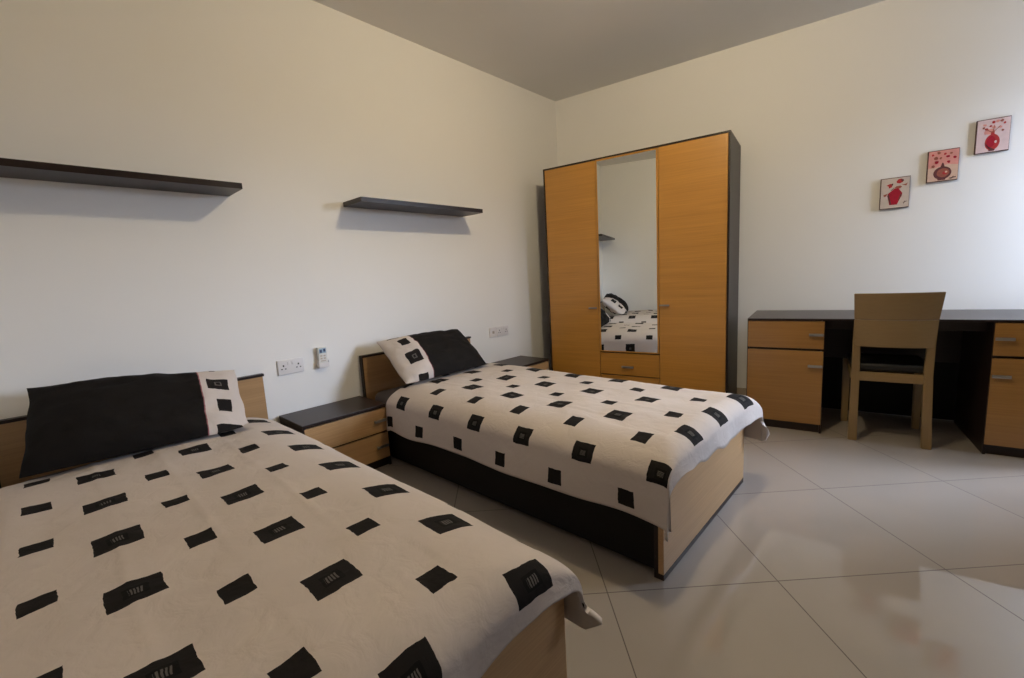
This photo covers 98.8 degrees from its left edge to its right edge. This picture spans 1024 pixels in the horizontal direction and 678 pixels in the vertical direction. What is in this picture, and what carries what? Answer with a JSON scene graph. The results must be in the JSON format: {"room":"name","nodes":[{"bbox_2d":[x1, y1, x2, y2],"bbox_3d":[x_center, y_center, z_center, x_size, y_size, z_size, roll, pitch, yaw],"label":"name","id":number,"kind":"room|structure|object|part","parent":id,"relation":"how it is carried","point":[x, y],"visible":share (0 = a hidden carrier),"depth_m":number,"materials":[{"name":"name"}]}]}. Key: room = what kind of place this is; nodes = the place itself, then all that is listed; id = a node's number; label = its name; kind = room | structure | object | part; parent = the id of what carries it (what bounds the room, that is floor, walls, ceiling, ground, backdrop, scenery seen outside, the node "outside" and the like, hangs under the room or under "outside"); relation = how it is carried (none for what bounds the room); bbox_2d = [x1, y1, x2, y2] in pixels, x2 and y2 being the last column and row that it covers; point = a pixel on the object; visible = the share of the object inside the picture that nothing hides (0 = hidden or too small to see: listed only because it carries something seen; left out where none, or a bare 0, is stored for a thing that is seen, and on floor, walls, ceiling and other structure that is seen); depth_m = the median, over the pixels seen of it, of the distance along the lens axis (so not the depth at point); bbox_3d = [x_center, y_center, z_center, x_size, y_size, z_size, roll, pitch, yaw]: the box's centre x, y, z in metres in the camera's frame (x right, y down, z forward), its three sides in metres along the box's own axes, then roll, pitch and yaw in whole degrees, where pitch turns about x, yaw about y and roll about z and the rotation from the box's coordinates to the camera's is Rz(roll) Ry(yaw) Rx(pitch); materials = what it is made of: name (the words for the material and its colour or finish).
{"room":"bedroom","nodes":[
{"label":"bedroom","id":0,"kind":"room"},
{"bbox_2d":[0,0,557,423],"bbox_3d":[-1.219,-0.594,2.713,0.120,2.780,5.175,4,11,43],"label":"wall","id":1,"kind":"structure","parent":0,"point":[310,106],"depth_m":2.40,"materials":[{"name":"white paint"}]},
{"bbox_2d":[0,158,242,195],"bbox_3d":[-1.749,-0.690,1.876,0.225,0.028,1.000,4,11,43],"label":"wall shelf","id":2,"kind":"object","parent":1,"relation":"attached to","point":[9,168],"visible":1,"depth_m":1.86,"materials":[{"name":"black wood"}]},
{"bbox_2d":[277,357,304,375],"bbox_3d":[-1.302,0.161,2.586,0.012,0.086,0.147,4,11,43],"label":"wall socket","id":3,"kind":"object","parent":1,"relation":"attached to","point":[294,365],"visible":1,"depth_m":2.58,"materials":[{"name":"white plastic"}]},
{"bbox_2d":[315,351,329,367],"bbox_3d":[-1.170,0.123,2.709,0.034,0.102,0.064,4,11,43],"label":"remote holder","id":4,"kind":"object","parent":1,"relation":"attached to","point":[321,365],"visible":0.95,"depth_m":2.69,"materials":[{"name":"white plastic"}]},
{"bbox_2d":[316,346,327,363],"bbox_3d":[-1.170,0.109,2.706,0.025,0.121,0.055,4,11,43],"label":"remote control","id":5,"kind":"object","parent":4,"relation":"in","point":[321,351],"visible":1,"depth_m":2.69,"materials":[{"name":"plastic"}]},
{"bbox_2d":[343,197,482,216],"bbox_3d":[-0.644,-0.911,3.054,0.225,0.028,1.000,4,11,43],"label":"wall shelf","id":6,"kind":"object","parent":1,"relation":"attached to","point":[360,202],"visible":1,"depth_m":2.94,"materials":[{"name":"black wood"}]},
{"bbox_2d":[489,327,496,337],"bbox_3d":[-0.163,-0.057,3.801,0.010,0.086,0.084,4,11,43],"label":"socket plate","id":7,"kind":"object","parent":1,"relation":"attached to","point":[492,331],"visible":1,"depth_m":3.80,"materials":[{"name":"white plastic"}]},
{"bbox_2d":[496,325,507,336],"bbox_3d":[-0.083,-0.073,3.886,0.012,0.086,0.142,4,11,43],"label":"wall socket","id":8,"kind":"object","parent":1,"relation":"attached to","point":[501,330],"visible":1,"depth_m":3.88,"materials":[{"name":"white plastic"}]},
{"bbox_2d":[313,0,884,101],"bbox_3d":[0.402,-1.965,1.459,4.869,0.100,4.800,2,10,34],"label":"ceiling","id":9,"kind":"structure","parent":0,"point":[555,50],"depth_m":3.04,"materials":[{"name":"paint"}]},
{"bbox_2d":[375,407,1023,677],"bbox_3d":[0.560,0.883,1.857,4.869,0.100,4.800,2,10,34],"label":"floor","id":10,"kind":"structure","parent":0,"point":[877,554],"depth_m":1.59,"materials":[{"name":"tile"}]},
{"bbox_2d":[0,373,566,677],"bbox_3d":[-0.972,0.642,1.448,2.074,0.657,1.012,4,11,43],"label":"bed","id":11,"kind":"object","parent":10,"relation":"on","point":[539,650],"visible":0.12,"depth_m":1.11,"materials":[{"name":"brown wood"}]},
{"bbox_2d":[25,465,84,481],"bbox_3d":[-0.977,0.646,1.453,1.987,0.168,0.920,4,11,43],"label":"mattress","id":12,"kind":"object","parent":11,"relation":"on","point":[84,465],"visible":0.02,"depth_m":1.82,"materials":[{"name":"beige fabric"}]},
{"bbox_2d":[0,417,601,677],"bbox_3d":[-0.889,0.619,1.380,2.029,0.293,1.114,4,11,43],"label":"duvet","id":13,"kind":"object","parent":12,"relation":"on","point":[262,548],"visible":0.98,"depth_m":0.99,"materials":[{"name":"fabric"}]},
{"bbox_2d":[19,370,249,478],"bbox_3d":[-1.563,0.303,1.873,0.732,0.303,0.352,-10,11,-41],"label":"pillow","id":14,"kind":"object","parent":13,"relation":"on","point":[71,424],"visible":1,"depth_m":1.76,"materials":[{"name":"black fabric"}]},
{"bbox_3d":[-1.720,0.579,2.138,0.024,0.614,0.996,4,11,43],"label":"headboard","id":15,"kind":"part","parent":11,"relation":"part of","materials":[{"name":"brown wood"}]},
{"bbox_3d":[-0.216,0.843,0.777,0.034,0.318,1.010,4,11,43],"label":"footboard","id":16,"kind":"part","parent":11,"relation":"part of","materials":[{"name":"brown wood"}]},
{"bbox_2d":[279,396,391,468],"bbox_3d":[-1.045,0.614,2.643,0.353,0.391,0.504,4,11,43],"label":"nightstand","id":17,"kind":"object","parent":10,"relation":"on","point":[355,427],"visible":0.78,"depth_m":2.58,"materials":[{"name":"brown wood"}]},
{"bbox_3d":[-0.943,0.522,2.529,0.018,0.143,0.488,4,11,43],"label":"drawer","id":18,"kind":"part","parent":17,"relation":"part of","materials":[{"name":"brown wood"}]},
{"bbox_3d":[-0.934,0.683,2.551,0.018,0.157,0.488,4,11,43],"label":"drawer","id":19,"kind":"part","parent":17,"relation":"part of","materials":[{"name":"brown wood"}]},
{"bbox_3d":[-0.798,0.495,2.656,0.021,0.016,0.077,4,11,43],"label":"handle","id":20,"kind":"part","parent":17,"relation":"part of","materials":[{"name":"metal"}]},
{"bbox_3d":[-0.789,0.655,2.678,0.021,0.016,0.077,4,11,43],"label":"handle","id":21,"kind":"part","parent":17,"relation":"part of","materials":[{"name":"metal"}]},
{"bbox_2d":[493,356,549,369],"bbox_3d":[0.050,0.391,3.809,0.353,0.391,0.504,4,11,43],"label":"nightstand","id":22,"kind":"object","parent":10,"relation":"on","point":[526,361],"visible":0.16,"depth_m":3.81,"materials":[{"name":"brown wood"}]},
{"bbox_3d":[0.152,0.299,3.695,0.018,0.143,0.488,4,11,43],"label":"drawer","id":23,"kind":"part","parent":22,"relation":"part of","materials":[{"name":"brown wood"}]},
{"bbox_2d":[359,336,743,580],"bbox_3d":[0.095,0.425,2.585,2.074,0.657,0.964,4,11,43],"label":"bed","id":24,"kind":"object","parent":10,"relation":"on","point":[703,491],"visible":0.3,"depth_m":1.91,"materials":[{"name":"brown wood"}]},
{"bbox_2d":[375,384,407,402],"bbox_3d":[0.090,0.429,2.590,1.987,0.168,0.872,4,11,43],"label":"mattress","id":25,"kind":"object","parent":24,"relation":"on","point":[383,396],"visible":0.06,"depth_m":2.90,"materials":[{"name":"fabric"}]},
{"bbox_2d":[386,363,768,541],"bbox_3d":[0.253,0.420,2.436,1.852,0.314,1.095,4,11,43],"label":"duvet","id":26,"kind":"object","parent":25,"relation":"on","point":[623,445],"visible":1,"depth_m":1.98,"materials":[{"name":"beige fabric"}]},
{"bbox_2d":[377,329,487,383],"bbox_3d":[-0.521,0.100,2.990,0.350,0.283,0.687,4,11,43],"label":"pillow","id":27,"kind":"object","parent":26,"relation":"on","point":[425,355],"visible":1,"depth_m":2.85,"materials":[{"name":"black fabric"}]},
{"bbox_3d":[-0.653,0.361,3.275,0.024,0.614,0.948,4,11,43],"label":"headboard","id":28,"kind":"part","parent":24,"relation":"part of","materials":[{"name":"brown wood"}]},
{"bbox_3d":[-0.215,0.633,2.266,2.010,0.303,0.022,4,11,43],"label":"rail","id":29,"kind":"part","parent":24,"relation":"part of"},
{"bbox_3d":[0.851,0.626,1.914,0.034,0.318,0.962,4,11,43],"label":"footboard","id":30,"kind":"part","parent":24,"relation":"part of","materials":[{"name":"brown wood"}]},
{"bbox_2d":[543,130,740,393],"bbox_3d":[1.083,-0.494,3.780,1.492,2.036,0.534,2,10,34],"label":"wardrobe","id":31,"kind":"object","parent":10,"relation":"on","point":[642,245],"visible":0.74,"depth_m":3.48,"materials":[{"name":"brown wood"}]},
{"bbox_3d":[0.476,-0.514,4.204,0.011,2.025,0.514,2,10,34],"label":"panel","id":32,"kind":"part","parent":31,"relation":"part of","materials":[{"name":"black wood"}]},
{"bbox_3d":[0.538,-0.498,3.860,0.470,1.961,0.018,2,10,34],"label":"door","id":33,"kind":"part","parent":31,"relation":"part of","materials":[{"name":"brown wood"}]},
{"bbox_2d":[596,150,657,352],"bbox_3d":[0.930,-0.667,3.552,0.476,1.560,0.004,2,9,33],"label":"mirror glass","id":34,"kind":"object","parent":31,"relation":"on","point":[626,182],"depth_m":3.54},
{"bbox_3d":[0.932,-0.668,3.552,0.501,1.581,0.012,2,9,33],"label":"door frame","id":35,"kind":"part","parent":31,"relation":"part of","materials":[{"name":"brown wood"}]},
{"bbox_3d":[0.995,0.401,3.707,0.501,0.176,0.018,2,10,34],"label":"drawer","id":36,"kind":"part","parent":31,"relation":"part of","materials":[{"name":"brown wood"}]},
{"bbox_3d":[0.985,0.214,3.681,0.501,0.185,0.018,2,10,34],"label":"drawer","id":37,"kind":"part","parent":31,"relation":"part of","materials":[{"name":"brown wood"}]},
{"bbox_3d":[1.033,-1.496,3.649,1.492,0.011,0.514,2,10,34],"label":"panel","id":38,"kind":"part","parent":31,"relation":"part of","materials":[{"name":"black wood"}]},
{"bbox_3d":[0.935,-0.669,3.557,0.501,1.581,0.012,2,9,33],"label":"mirror door","id":39,"kind":"part","parent":31,"relation":"part of","materials":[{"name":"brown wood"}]},
{"bbox_3d":[1.228,-0.551,3.992,1.470,1.975,0.010,2,10,34],"label":"panel","id":40,"kind":"part","parent":31,"relation":"part of","materials":[{"name":"brown wood"}]},
{"bbox_3d":[1.355,-0.466,3.307,0.479,1.961,0.018,2,10,34],"label":"door","id":41,"kind":"part","parent":31,"relation":"part of","materials":[{"name":"brown wood"}]},
{"bbox_3d":[1.702,-0.466,3.374,0.011,2.025,0.514,2,10,34],"label":"panel","id":42,"kind":"part","parent":31,"relation":"part of","materials":[{"name":"black wood"}]},
{"bbox_2d":[746,309,1023,457],"bbox_3d":[2.447,0.214,2.827,1.598,0.750,0.623,2,10,34],"label":"desk","id":43,"kind":"object","parent":10,"relation":"on","point":[795,357],"visible":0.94,"depth_m":2.85,"materials":[{"name":"brown wood"}]},
{"bbox_3d":[1.811,0.311,2.933,0.424,0.483,0.018,2,10,34],"label":"door","id":44,"kind":"part","parent":43,"relation":"part of","materials":[{"name":"brown wood"}]},
{"bbox_3d":[1.792,-0.030,2.885,0.424,0.177,0.018,2,10,34],"label":"drawer","id":45,"kind":"part","parent":43,"relation":"part of","materials":[{"name":"brown wood"}]},
{"bbox_3d":[1.935,0.175,2.802,0.077,0.016,0.021,2,10,34],"label":"handle","id":46,"kind":"part","parent":43,"relation":"part of","materials":[{"name":"metal"}]},
{"bbox_3d":[1.924,-0.026,2.774,0.077,0.016,0.021,2,10,34],"label":"handle","id":47,"kind":"part","parent":43,"relation":"part of","materials":[{"name":"metal"}]},
{"bbox_3d":[2.626,0.327,3.099,0.745,0.408,0.008,2,10,34],"label":"panel","id":48,"kind":"part","parent":43,"relation":"part of","materials":[{"name":"black wood"}]},
{"bbox_3d":[2.598,-0.022,3.038,0.745,0.332,0.018,2,10,34],"label":"modesty panel","id":49,"kind":"part","parent":43,"relation":"part of","materials":[{"name":"black wood"}]},
{"bbox_3d":[2.613,0.202,2.343,0.072,0.016,0.021,2,10,34],"label":"handle","id":50,"kind":"part","parent":43,"relation":"part of","materials":[{"name":"metal"}]},
{"bbox_3d":[2.776,0.348,2.280,0.425,0.483,0.018,2,10,34],"label":"door","id":51,"kind":"part","parent":43,"relation":"part of","materials":[{"name":"brown wood"}]},
{"bbox_3d":[2.602,0.001,2.315,0.072,0.016,0.021,2,10,34],"label":"handle","id":52,"kind":"part","parent":43,"relation":"part of","materials":[{"name":"metal"}]},
{"bbox_3d":[2.757,0.007,2.233,0.425,0.177,0.018,2,10,34],"label":"drawer","id":53,"kind":"part","parent":43,"relation":"part of","materials":[{"name":"brown wood"}]},
{"bbox_2d":[840,292,945,449],"bbox_3d":[2.308,0.159,2.699,0.412,0.910,0.531,2,10,34],"label":"desk chair","id":54,"kind":"object","parent":10,"relation":"on","point":[898,320],"visible":1,"depth_m":2.53,"materials":[{"name":"brown wood"}]},
{"bbox_3d":[2.303,0.350,3.031,0.042,0.440,0.042,2,10,34],"label":"leg","id":55,"kind":"part","parent":54,"relation":"part of","materials":[{"name":"brown wood"}]},
{"bbox_3d":[2.094,0.254,2.678,0.045,0.750,0.064,2,10,34],"label":"leg","id":56,"kind":"part","parent":54,"relation":"part of","materials":[{"name":"brown wood"}]},
{"bbox_3d":[2.340,0.201,2.748,0.372,0.054,0.400,2,10,34],"label":"seat frame","id":57,"kind":"part","parent":54,"relation":"part of","materials":[{"name":"brown wood"}]},
{"bbox_3d":[2.348,0.146,2.756,0.370,0.046,0.390,2,10,34],"label":"seat","id":58,"kind":"part","parent":54,"relation":"part of","materials":[{"name":"black leather"}]},
{"bbox_3d":[2.609,0.362,2.824,0.042,0.440,0.042,2,10,34],"label":"leg","id":59,"kind":"part","parent":54,"relation":"part of","materials":[{"name":"brown wood"}]},
{"bbox_3d":[2.370,0.265,2.490,0.056,0.750,0.064,2,10,34],"label":"leg","id":60,"kind":"part","parent":54,"relation":"part of","materials":[{"name":"brown wood"}]},
{"bbox_2d":[555,0,1023,387],"bbox_3d":[2.215,-0.874,3.364,4.070,2.780,0.120,2,10,34],"label":"wall","id":61,"kind":"structure","parent":0,"point":[819,113],"depth_m":3.08,"materials":[{"name":"white paint"}]},
{"bbox_2d":[737,388,745,395],"bbox_3d":[2.211,0.466,3.524,3.930,0.085,0.012,2,10,34],"label":"baseboard","id":62,"kind":"structure","parent":61,"relation":"attached to","point":[742,391],"depth_m":3.70,"materials":[{"name":"tile"}]},
{"bbox_2d":[879,175,910,209],"bbox_3d":[2.604,-0.993,2.989,0.153,0.204,0.020,2,10,34],"label":"wall picture","id":63,"kind":"object","parent":61,"relation":"attached to","point":[894,192],"visible":1,"depth_m":2.98,"materials":[{"name":"fabric"}]},
{"bbox_2d":[926,147,959,183],"bbox_3d":[2.787,-1.122,2.841,0.148,0.197,0.020,2,10,34],"label":"wall picture","id":64,"kind":"object","parent":61,"relation":"attached to","point":[942,165],"visible":1,"depth_m":2.83,"materials":[{"name":"fabric"}]},
{"bbox_2d":[974,115,1011,154],"bbox_3d":[2.957,-1.252,2.701,0.147,0.199,0.020,2,10,34],"label":"wall picture","id":65,"kind":"object","parent":61,"relation":"attached to","point":[992,135],"visible":1,"depth_m":2.69,"materials":[{"name":"fabric"}]}
]}

